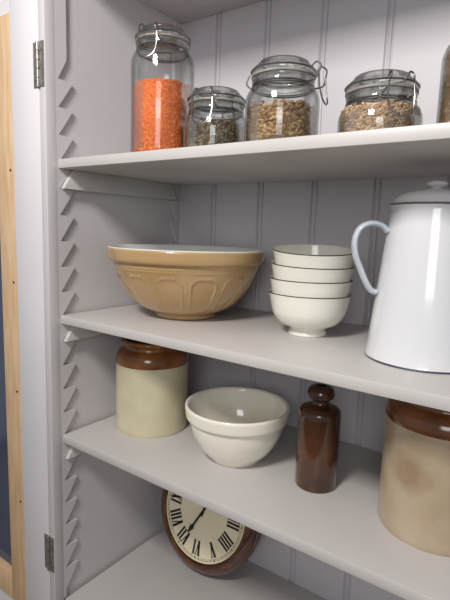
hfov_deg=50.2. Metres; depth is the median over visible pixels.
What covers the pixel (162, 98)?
lentils
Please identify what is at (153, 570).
shelf
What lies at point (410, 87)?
glass jar
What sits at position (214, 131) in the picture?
seeds
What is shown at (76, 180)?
cleat
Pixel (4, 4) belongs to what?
wall
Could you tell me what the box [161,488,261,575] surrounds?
wall clock
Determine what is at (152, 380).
jar
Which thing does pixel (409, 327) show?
coffee pot
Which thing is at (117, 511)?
panel
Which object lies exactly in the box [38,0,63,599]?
trim
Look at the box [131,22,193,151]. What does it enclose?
glass jar
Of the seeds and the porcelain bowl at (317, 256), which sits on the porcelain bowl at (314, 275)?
the porcelain bowl at (317, 256)
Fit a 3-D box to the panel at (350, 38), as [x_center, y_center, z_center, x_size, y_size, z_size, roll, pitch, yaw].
[0.392,-0.021,0.924,1.316,1.700,0.020,8,10,35]
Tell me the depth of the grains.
0.63 m
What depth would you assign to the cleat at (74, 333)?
1.03 m
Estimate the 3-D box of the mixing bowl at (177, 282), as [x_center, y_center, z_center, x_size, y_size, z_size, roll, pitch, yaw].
[-0.083,-0.040,1.035,0.334,0.146,0.334,1,8,-5]
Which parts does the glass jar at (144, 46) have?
lid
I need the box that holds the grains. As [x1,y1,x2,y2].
[340,100,420,131]
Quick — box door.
[9,0,54,599]
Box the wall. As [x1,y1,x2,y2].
[0,0,13,599]
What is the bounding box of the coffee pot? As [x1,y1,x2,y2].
[351,180,449,374]
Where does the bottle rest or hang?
on the shelf at (342, 528)
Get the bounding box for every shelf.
[58,122,449,184]
[61,304,449,411]
[63,395,449,599]
[66,530,324,599]
[141,0,262,23]
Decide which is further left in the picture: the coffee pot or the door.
the door
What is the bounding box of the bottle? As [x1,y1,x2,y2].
[295,383,340,493]
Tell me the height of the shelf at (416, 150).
0.018 m
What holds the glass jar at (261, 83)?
on the shelf at (416, 150)
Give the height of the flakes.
0.061 m
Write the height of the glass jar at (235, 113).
0.109 m
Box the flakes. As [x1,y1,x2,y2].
[257,99,304,139]
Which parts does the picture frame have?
pane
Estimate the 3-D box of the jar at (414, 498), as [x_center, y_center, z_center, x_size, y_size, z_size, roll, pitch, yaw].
[0.332,0.243,0.743,0.169,0.222,0.169,8,10,35]
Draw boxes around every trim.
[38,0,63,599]
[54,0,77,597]
[169,21,182,244]
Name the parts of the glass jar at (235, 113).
lid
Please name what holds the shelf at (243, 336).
attached to the panel at (350, 38)
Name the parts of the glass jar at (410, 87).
lid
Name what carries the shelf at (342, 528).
attached to the panel at (350, 38)
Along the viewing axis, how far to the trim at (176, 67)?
1.24 m
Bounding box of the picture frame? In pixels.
[0,12,26,599]
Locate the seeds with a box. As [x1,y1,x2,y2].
[187,118,236,146]
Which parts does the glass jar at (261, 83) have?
lid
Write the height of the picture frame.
1.350 m
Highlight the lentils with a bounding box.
[132,78,181,151]
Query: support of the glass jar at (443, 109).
on the shelf at (416, 150)
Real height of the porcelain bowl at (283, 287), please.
0.079 m
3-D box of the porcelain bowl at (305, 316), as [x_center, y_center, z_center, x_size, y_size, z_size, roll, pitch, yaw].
[0.155,0.024,0.891,0.151,0.078,0.151,6,9,26]
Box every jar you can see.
[116,337,188,438]
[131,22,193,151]
[183,86,245,146]
[244,55,327,141]
[337,69,422,132]
[378,398,449,556]
[436,45,449,122]
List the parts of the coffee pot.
handle, lid, knob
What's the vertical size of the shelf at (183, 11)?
0.018 m
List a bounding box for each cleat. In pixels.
[60,170,176,199]
[63,326,104,341]
[65,446,83,458]
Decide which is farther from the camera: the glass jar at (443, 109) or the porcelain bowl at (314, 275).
the porcelain bowl at (314, 275)
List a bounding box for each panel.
[58,0,180,599]
[179,0,449,599]
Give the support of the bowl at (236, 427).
on the shelf at (342, 528)
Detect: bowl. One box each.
[107,244,264,319]
[185,387,289,467]
[269,275,352,297]
[269,289,351,336]
[271,260,354,282]
[272,244,353,268]
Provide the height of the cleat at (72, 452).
0.039 m

